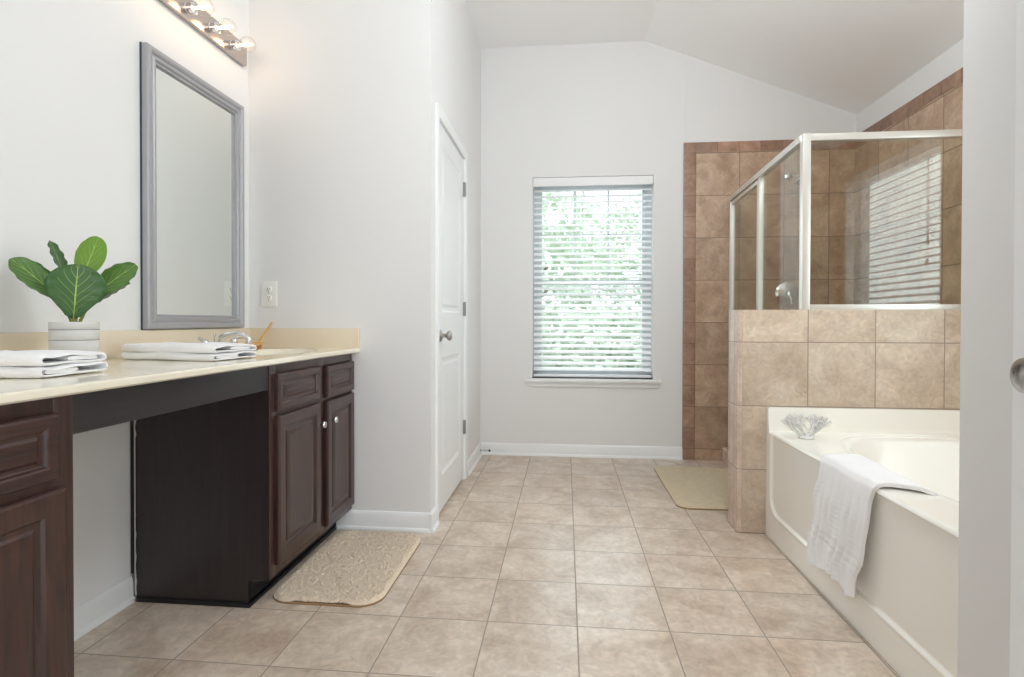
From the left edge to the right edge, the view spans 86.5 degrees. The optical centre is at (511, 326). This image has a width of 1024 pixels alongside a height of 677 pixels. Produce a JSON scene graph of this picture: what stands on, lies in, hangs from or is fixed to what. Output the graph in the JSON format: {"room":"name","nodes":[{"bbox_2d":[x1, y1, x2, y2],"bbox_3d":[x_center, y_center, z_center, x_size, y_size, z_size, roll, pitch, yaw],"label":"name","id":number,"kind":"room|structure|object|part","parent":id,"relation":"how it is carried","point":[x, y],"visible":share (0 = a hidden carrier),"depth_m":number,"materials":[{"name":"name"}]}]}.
{"room":"bathroom","nodes":[
{"label":"bathroom","id":0,"kind":"room"},
{"bbox_2d":[0,0,248,607],"bbox_3d":[-1.613,-0.625,0.691,0.150,3.300,4.270,0,1,6],"label":"wall","id":1,"kind":"structure","parent":0,"point":[70,69],"depth_m":1.83,"materials":[{"name":"paint"}]},
{"bbox_2d":[74,576,135,640],"bbox_3d":[-1.438,0.971,1.635,0.024,0.092,0.755,0,1,6],"label":"baseboard","id":2,"kind":"structure","parent":1,"relation":"attached to","point":[98,609],"depth_m":1.88,"materials":[{"name":"paint"}]},
{"bbox_2d":[139,42,244,329],"bbox_3d":[-1.357,-0.534,2.361,0.034,1.085,0.622,0,1,6],"label":"wall mirror","id":3,"kind":"object","parent":1,"relation":"attached to","point":[192,255],"visible":1,"depth_m":2.30,"materials":[{"name":"grey metal"}]},
{"bbox_2d":[159,0,253,65],"bbox_3d":[-1.298,-1.336,2.382,0.141,0.098,0.621,0,1,6],"label":"vanity light","id":4,"kind":"object","parent":1,"relation":"attached to","point":[195,15],"visible":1,"depth_m":2.40,"materials":[{"name":"silver metal"}]},
{"bbox_2d":[184,0,214,16],"bbox_3d":[-1.297,-1.327,2.263,0.116,0.072,0.072,0,1,6],"label":"bulb","id":5,"kind":"object","parent":4,"relation":"attached to","point":[190,7],"depth_m":2.26,"materials":[{"name":"clear glass"}]},
{"bbox_2d":[208,18,236,35],"bbox_3d":[-1.282,-1.329,2.415,0.116,0.072,0.072,0,1,6],"label":"bulb","id":6,"kind":"object","parent":4,"relation":"attached to","point":[214,29],"depth_m":2.41,"materials":[{"name":"clear glass"}]},
{"bbox_2d":[229,36,253,52],"bbox_3d":[-1.267,-1.330,2.567,0.116,0.072,0.072,0,1,6],"label":"bulb","id":7,"kind":"object","parent":4,"relation":"attached to","point":[234,43],"depth_m":2.56,"materials":[{"name":"clear glass"}]},
{"bbox_2d":[248,0,480,512],"bbox_3d":[-0.859,-0.651,3.555,1.090,3.300,1.680,0,1,6],"label":"wall","id":8,"kind":"structure","parent":0,"point":[343,94],"depth_m":2.71,"materials":[{"name":"paint"}]},
{"bbox_2d":[261,281,276,305],"bbox_3d":[-1.227,-0.167,2.747,0.082,0.127,0.009,0,1,6],"label":"electrical outlet","id":9,"kind":"object","parent":8,"relation":"attached to","point":[268,288],"visible":1,"depth_m":2.75,"materials":[{"name":"beige plastic"}]},
{"bbox_2d":[266,286,271,292],"bbox_3d":[-1.228,-0.189,2.745,0.033,0.033,0.004,0,1,6],"label":"receptacle","id":10,"kind":"object","parent":9,"relation":"attached to","point":[268,288],"depth_m":2.74,"materials":[{"name":"beige plastic"}]},
{"bbox_2d":[266,295,271,300],"bbox_3d":[-1.228,-0.146,2.745,0.033,0.033,0.004,0,1,6],"label":"receptacle","id":11,"kind":"object","parent":9,"relation":"attached to","point":[268,297],"depth_m":2.74,"materials":[{"name":"beige plastic"}]},
{"bbox_2d":[336,510,429,532],"bbox_3d":[-0.639,0.962,2.693,0.476,0.092,0.024,0,1,6],"label":"baseboard","id":12,"kind":"structure","parent":8,"relation":"attached to","point":[364,520],"depth_m":2.69,"materials":[{"name":"paint"}]},
{"bbox_2d":[429,506,439,532],"bbox_3d":[-0.386,0.962,2.719,0.024,0.092,0.115,0,1,6],"label":"baseboard","id":13,"kind":"structure","parent":8,"relation":"attached to","point":[434,523],"depth_m":2.70,"materials":[{"name":"paint"}]},
{"bbox_2d":[435,102,467,520],"bbox_3d":[-0.369,-0.069,3.190,0.161,2.146,0.842,0,1,6],"label":"door","id":14,"kind":"structure","parent":8,"relation":"in","point":[451,157],"depth_m":3.15,"materials":[{"name":"paint"}]},
{"bbox_3d":[-0.350,0.047,2.891,0.065,0.064,0.064,0,1,6],"label":"knob","id":15,"kind":"part","parent":14,"relation":"part of","materials":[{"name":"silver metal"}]},
{"bbox_2d":[467,442,482,475],"bbox_3d":[-0.266,0.951,3.946,0.024,0.092,0.615,0,1,6],"label":"baseboard","id":16,"kind":"structure","parent":8,"relation":"attached to","point":[476,455],"depth_m":3.90,"materials":[{"name":"paint"}]},
{"bbox_2d":[74,455,899,676],"bbox_3d":[1.079,1.070,0.783,6.400,0.080,6.950,0,1,6],"label":"floor","id":17,"kind":"structure","parent":0,"point":[532,566],"depth_m":1.94,"materials":[{"name":"tile"}]},
{"bbox_2d":[0,395,73,676],"bbox_3d":[-1.223,0.584,0.877,0.588,0.880,0.656,0,1,6],"label":"vanity cabinet","id":18,"kind":"object","parent":17,"relation":"on","point":[37,557],"visible":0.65,"depth_m":1.09,"materials":[{"name":"brown wood"}]},
{"bbox_3d":[-0.973,0.249,0.844,0.020,0.137,0.575,0,1,6],"label":"drawer","id":19,"kind":"part","parent":18,"relation":"part of","materials":[{"name":"brown wood"}]},
{"bbox_3d":[-0.973,0.612,0.855,0.020,0.546,0.589,0,1,6],"label":"door","id":20,"kind":"part","parent":18,"relation":"part of","materials":[{"name":"brown wood"}]},
{"bbox_2d":[130,353,353,607],"bbox_3d":[-1.079,0.571,2.355,0.591,0.880,0.770,0,1,6],"label":"vanity cabinet","id":21,"kind":"object","parent":17,"relation":"on","point":[229,496],"visible":0.91,"depth_m":2.00,"materials":[{"name":"brown wood"}]},
{"bbox_2d":[0,328,359,404],"bbox_3d":[-1.159,0.132,1.582,0.582,0.229,2.319,0,1,6],"label":"countertop","id":22,"kind":"structure","parent":21,"relation":"on","point":[281,345],"depth_m":1.75,"materials":[{"name":"stone"}]},
{"bbox_2d":[0,350,107,377],"bbox_3d":[-1.210,0.088,1.341,0.290,0.057,0.200,0,1,6],"label":"folded towel","id":23,"kind":"object","parent":22,"relation":"on","point":[26,363],"visible":1,"depth_m":1.29,"materials":[{"name":"white fabric"}]},
{"bbox_2d":[8,236,137,350],"bbox_3d":[-1.265,-0.078,1.584,0.291,0.385,0.124,0,1,-37],"label":"potted plant","id":24,"kind":"object","parent":22,"relation":"on","point":[75,288],"visible":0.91,"depth_m":1.56,"materials":[{"name":"green plant"}]},
{"bbox_3d":[-1.269,0.050,1.578,0.117,0.129,0.117,0,1,6],"label":"pot","id":25,"kind":"part","parent":24,"relation":"part of","materials":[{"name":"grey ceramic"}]},
{"bbox_2d":[0,328,250,358],"bbox_3d":[-1.439,0.066,1.609,0.020,0.099,2.319,0,1,6],"label":"backsplash","id":26,"kind":"structure","parent":22,"relation":"on","point":[111,342],"depth_m":1.95,"materials":[{"name":"stone"}]},
{"bbox_2d":[73,366,267,433],"bbox_3d":[-1.181,0.184,1.592,0.537,0.092,0.779,0,1,6],"label":"apron panel","id":27,"kind":"object","parent":22,"relation":"attached to","point":[103,408],"visible":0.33,"depth_m":1.43,"materials":[{"name":"brown wood"}]},
{"bbox_2d":[120,342,256,360],"bbox_3d":[-1.138,0.084,1.921,0.387,0.055,0.219,0,1,14],"label":"folded towel","id":28,"kind":"object","parent":22,"relation":"on","point":[207,351],"visible":1,"depth_m":1.84,"materials":[{"name":"white fabric"}]},
{"bbox_2d":[197,331,251,343],"bbox_3d":[-1.263,0.063,2.371,0.240,0.090,0.211,0,1,-43],"label":"faucet","id":29,"kind":"object","parent":22,"relation":"on","point":[240,335],"visible":0.46,"depth_m":2.36,"materials":[{"name":"silver metal"}]},
{"bbox_3d":[-1.264,0.079,2.471,0.050,0.055,0.050,0,1,6],"label":"handle","id":30,"kind":"part","parent":29,"relation":"part of","materials":[{"name":"silver metal"}]},
{"bbox_3d":[-1.214,0.063,2.366,0.173,0.090,0.052,0,1,6],"label":"spout","id":31,"kind":"part","parent":29,"relation":"part of","materials":[{"name":"silver metal"}]},
{"bbox_2d":[245,322,272,349],"bbox_3d":[-1.192,0.041,2.595,0.060,0.128,0.246,0,1,6],"label":"bath brush","id":32,"kind":"object","parent":22,"relation":"on","point":[258,344],"visible":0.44,"depth_m":2.55,"materials":[{"name":"brown wood"}]},
{"bbox_3d":[-1.201,0.032,2.642,0.016,0.112,0.153,0,1,-1],"label":"handle","id":33,"kind":"part","parent":32,"relation":"part of","materials":[{"name":"brown wood"}]},
{"bbox_3d":[-1.131,0.568,1.989,0.515,0.868,0.013,0,1,6],"label":"panel","id":34,"kind":"part","parent":21,"relation":"part of","materials":[{"name":"brown wood"}]},
{"bbox_3d":[-0.843,0.239,2.160,0.020,0.138,0.343,0,1,6],"label":"drawer","id":35,"kind":"part","parent":21,"relation":"part of","materials":[{"name":"brown wood"}]},
{"bbox_3d":[-0.844,0.600,2.163,0.020,0.546,0.343,0,1,6],"label":"door","id":36,"kind":"part","parent":21,"relation":"part of","materials":[{"name":"brown wood"}]},
{"bbox_3d":[-0.847,0.521,2.337,0.020,0.780,0.760,0,1,6],"label":"frame","id":37,"kind":"part","parent":21,"relation":"part of","materials":[{"name":"brown wood"}]},
{"bbox_3d":[-0.803,0.414,2.306,0.034,0.031,0.031,0,1,6],"label":"knob","id":38,"kind":"part","parent":21,"relation":"part of","materials":[{"name":"silver metal"}]},
{"bbox_3d":[-0.792,0.413,2.421,0.034,0.031,0.031,0,1,6],"label":"knob","id":39,"kind":"part","parent":21,"relation":"part of","materials":[{"name":"silver metal"}]},
{"bbox_3d":[-0.861,0.516,2.350,0.010,0.710,0.700,0,1,6],"label":"panel","id":40,"kind":"part","parent":21,"relation":"part of","materials":[{"name":"brown wood"}]},
{"bbox_3d":[-0.805,0.241,2.547,0.020,0.140,0.304,0,1,6],"label":"drawer","id":41,"kind":"part","parent":21,"relation":"part of","materials":[{"name":"brown wood"}]},
{"bbox_3d":[-0.806,0.604,2.551,0.020,0.554,0.304,0,1,6],"label":"door","id":42,"kind":"part","parent":21,"relation":"part of","materials":[{"name":"brown wood"}]},
{"bbox_2d":[273,530,420,606],"bbox_3d":[-0.665,0.998,2.308,0.432,0.027,0.663,0,1,6],"label":"bath rug","id":43,"kind":"object","parent":17,"relation":"on","point":[355,568],"visible":1,"depth_m":2.21,"materials":[{"name":"beige fabric"}]},
{"bbox_2d":[654,466,727,510],"bbox_3d":[1.210,0.997,3.422,0.502,0.015,0.884,0,1,6],"label":"bath rug","id":44,"kind":"object","parent":17,"relation":"on","point":[696,488],"visible":0.83,"depth_m":3.39,"materials":[{"name":"beige fabric"}]},
{"bbox_2d":[766,407,959,676],"bbox_3d":[1.716,0.708,1.841,1.114,0.622,1.521,0,1,6],"label":"bathtub","id":45,"kind":"object","parent":17,"relation":"on","point":[904,605],"visible":0.61,"depth_m":1.84,"materials":[{"name":"plastic"}]},
{"bbox_2d":[781,411,831,439],"bbox_3d":[1.332,0.444,2.468,0.207,0.120,0.173,0,1,24],"label":"coral","id":46,"kind":"object","parent":45,"relation":"on","point":[819,423],"visible":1,"depth_m":2.44},
{"bbox_2d":[807,454,940,597],"bbox_3d":[1.230,0.693,1.869,0.232,0.430,0.477,0,1,6],"label":"towel","id":47,"kind":"object","parent":45,"relation":"on","point":[846,486],"visible":0.94,"depth_m":1.87,"materials":[{"name":"white fabric"}]},
{"bbox_2d":[480,41,855,460],"bbox_3d":[1.161,-0.652,4.168,3.010,3.300,0.166,0,1,6],"label":"wall","id":48,"kind":"structure","parent":0,"point":[631,108],"depth_m":4.10,"materials":[{"name":"paint"}]},
{"bbox_2d":[481,442,682,459],"bbox_3d":[0.516,0.951,4.166,1.537,0.092,0.024,0,1,6],"label":"baseboard","id":49,"kind":"structure","parent":48,"relation":"attached to","point":[514,449],"depth_m":4.16,"materials":[{"name":"paint"}]},
{"bbox_2d":[525,184,660,387],"bbox_3d":[0.617,-0.344,4.211,1.026,1.610,0.192,0,1,6],"label":"window","id":50,"kind":"structure","parent":48,"relation":"in","point":[621,382],"depth_m":4.23,"materials":[{"name":"plastic"}]},
{"bbox_3d":[0.623,-0.003,4.266,0.845,0.727,0.022,0,1,6],"label":"sash","id":51,"kind":"part","parent":50,"relation":"part of","materials":[{"name":"glass"}]},
{"bbox_3d":[0.627,-0.720,4.282,0.845,0.788,0.022,0,1,6],"label":"sash","id":52,"kind":"part","parent":50,"relation":"part of","materials":[{"name":"plastic"}]},
{"bbox_2d":[533,175,652,377],"bbox_3d":[0.617,-0.380,4.189,0.907,1.533,0.070,0,1,6],"label":"window blind","id":53,"kind":"object","parent":50,"relation":"attached to","point":[608,180],"visible":1,"depth_m":4.18,"materials":[{"name":"white plastic"}]},
{"bbox_3d":[0.339,-0.363,4.224,0.001,1.469,0.054,0,1,6],"label":"ladder cord","id":54,"kind":"part","parent":53,"relation":"part of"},
{"bbox_3d":[0.618,-0.362,4.197,0.001,1.469,0.054,0,1,6],"label":"ladder cord","id":55,"kind":"part","parent":53,"relation":"part of","materials":[{"name":"white fabric"}]},
{"bbox_3d":[0.616,0.377,4.204,0.897,0.018,0.050,0,1,6],"label":"rail","id":56,"kind":"part","parent":53,"relation":"part of","materials":[{"name":"white plastic"}]},
{"bbox_3d":[0.896,-0.361,4.169,0.001,1.469,0.054,0,1,6],"label":"ladder cord","id":57,"kind":"part","parent":53,"relation":"part of","materials":[{"name":"white fabric"}]},
{"bbox_3d":[0.613,0.409,4.186,1.026,0.025,0.127,0,1,6],"label":"sill","id":58,"kind":"part","parent":50,"relation":"part of","materials":[{"name":"paint"}]},
{"bbox_2d":[722,447,727,465],"bbox_3d":[1.538,0.954,3.416,0.108,0.104,1.297,0,1,7],"label":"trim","id":59,"kind":"structure","parent":48,"relation":"attached to","point":[724,449],"depth_m":3.99,"materials":[{"name":"tile"}]},
{"bbox_2d":[775,282,798,305],"bbox_3d":[2.021,-0.242,3.969,0.172,0.172,0.073,0,1,6],"label":"shower valve","id":60,"kind":"object","parent":48,"relation":"attached to","point":[787,293],"visible":1,"depth_m":3.99,"materials":[{"name":"silver metal"}]},
{"bbox_3d":[2.020,-0.217,3.960,0.060,0.109,0.055,0,1,6],"label":"lever handle","id":61,"kind":"part","parent":60,"relation":"part of","materials":[{"name":"silver metal"}]},
{"bbox_2d":[784,173,799,185],"bbox_3d":[2.034,-1.063,3.894,0.086,0.136,0.205,0,1,6],"label":"sprayer","id":62,"kind":"object","parent":48,"relation":"attached to","point":[788,176],"visible":0.79,"depth_m":3.88,"materials":[{"name":"silver metal"}]},
{"bbox_3d":[2.022,-1.094,3.924,0.056,0.074,0.147,0,1,6],"label":"arm","id":63,"kind":"part","parent":62,"relation":"part of","materials":[{"name":"silver metal"}]},
{"bbox_2d":[466,0,963,114],"bbox_3d":[0.380,-1.843,1.252,4.100,0.807,6.000,0,1,6],"label":"ceiling","id":64,"kind":"structure","parent":0,"point":[846,55],"depth_m":3.59,"materials":[{"name":"paint"}]},
{"bbox_2d":[728,310,960,533],"bbox_3d":[1.739,0.466,2.677,1.260,1.095,0.150,0,1,6],"label":"wall","id":65,"kind":"structure","parent":0,"point":[887,359],"depth_m":2.62,"materials":[{"name":"tile"}]},
{"bbox_2d":[728,129,962,415],"bbox_3d":[1.955,-0.027,3.321,0.932,1.860,1.373,0,1,6],"label":"shower enclosure","id":66,"kind":"object","parent":65,"relation":"on","point":[804,141],"visible":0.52,"depth_m":2.68,"materials":[{"name":"metal"}]},
{"bbox_3d":[1.578,-0.025,3.698,0.022,1.785,0.630,0,1,8],"label":"shower door","id":67,"kind":"part","parent":66,"relation":"part of","materials":[{"name":"glass"}]},
{"bbox_3d":[1.534,-0.022,3.366,0.029,1.800,0.028,0,1,6],"label":"post","id":68,"kind":"part","parent":66,"relation":"part of","materials":[{"name":"metal"}]},
{"bbox_3d":[1.537,-0.939,3.369,0.036,0.034,1.345,0,1,8],"label":"header rail","id":69,"kind":"part","parent":66,"relation":"part of","materials":[{"name":"metal"}]},
{"bbox_3d":[1.451,-0.517,2.695,0.038,0.870,0.038,0,1,6],"label":"corner post","id":70,"kind":"part","parent":66,"relation":"part of","materials":[{"name":"metal"}]},
{"bbox_3d":[1.904,-0.095,2.655,0.905,0.028,0.036,0,1,6],"label":"sill rail","id":71,"kind":"part","parent":66,"relation":"part of","materials":[{"name":"metal"}]},
{"bbox_3d":[1.898,-0.931,2.648,0.920,0.034,0.036,0,1,6],"label":"header rail","id":72,"kind":"part","parent":66,"relation":"part of","materials":[{"name":"metal"}]},
{"bbox_2d":[854,39,962,303],"bbox_3d":[2.425,-0.634,2.484,0.164,3.300,3.270,0,1,6],"label":"wall","id":73,"kind":"structure","parent":0,"point":[908,211],"depth_m":3.29,"materials":[{"name":"tile"}]},
{"bbox_2d":[957,0,1016,676],"bbox_3d":[1.617,-0.621,0.993,1.380,3.300,0.140,0,1,6],"label":"wall partition","id":74,"kind":"structure","parent":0,"point":[989,37],"depth_m":1.06,"materials":[{"name":"paint"}]},
{"bbox_2d":[1009,0,1023,676],"bbox_3d":[0.709,0.006,0.429,0.091,2.028,0.793,0,1,6],"label":"door","id":75,"kind":"structure","parent":74,"relation":"in","point":[1017,368],"depth_m":0.81,"materials":[{"name":"paint"}]},
{"bbox_3d":[0.721,0.066,0.734,0.056,0.064,0.064,0,1,6],"label":"knob","id":76,"kind":"part","parent":75,"relation":"part of","materials":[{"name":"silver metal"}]},
{"label":"outside","id":77,"kind":"structure","parent":0,"visible":0},
{"bbox_3d":[2.687,1.253,17.132,26.000,0.050,25.400,0,1,6],"label":"ground","id":78,"kind":"structure","parent":77,"visible":0},
{"bbox_2d":[542,191,617,320],"bbox_3d":[0.164,-0.918,11.031,3.882,4.405,3.831,0,1,6],"label":"tree","id":79,"kind":"object","parent":78,"relation":"on","point":[544,193],"visible":0.16,"depth_m":10.34,"materials":[{"name":"green plant"}]},
{"bbox_2d":[542,307,641,367],"bbox_3d":[1.918,0.449,9.363,10.229,1.906,1.250,0,1,6],"label":"hedge","id":80,"kind":"object","parent":78,"relation":"on","point":[543,308],"visible":0.06,"depth_m":9.14,"materials":[{"name":"green plant"}]},
{"bbox_2d":[582,191,641,309],"bbox_3d":[4.145,-1.300,15.172,4.423,5.105,4.709,0,1,6],"label":"tree","id":81,"kind":"object","parent":78,"relation":"on","point":[630,203],"visible":0.15,"depth_m":14.80,"materials":[{"name":"green plant"}]}
]}

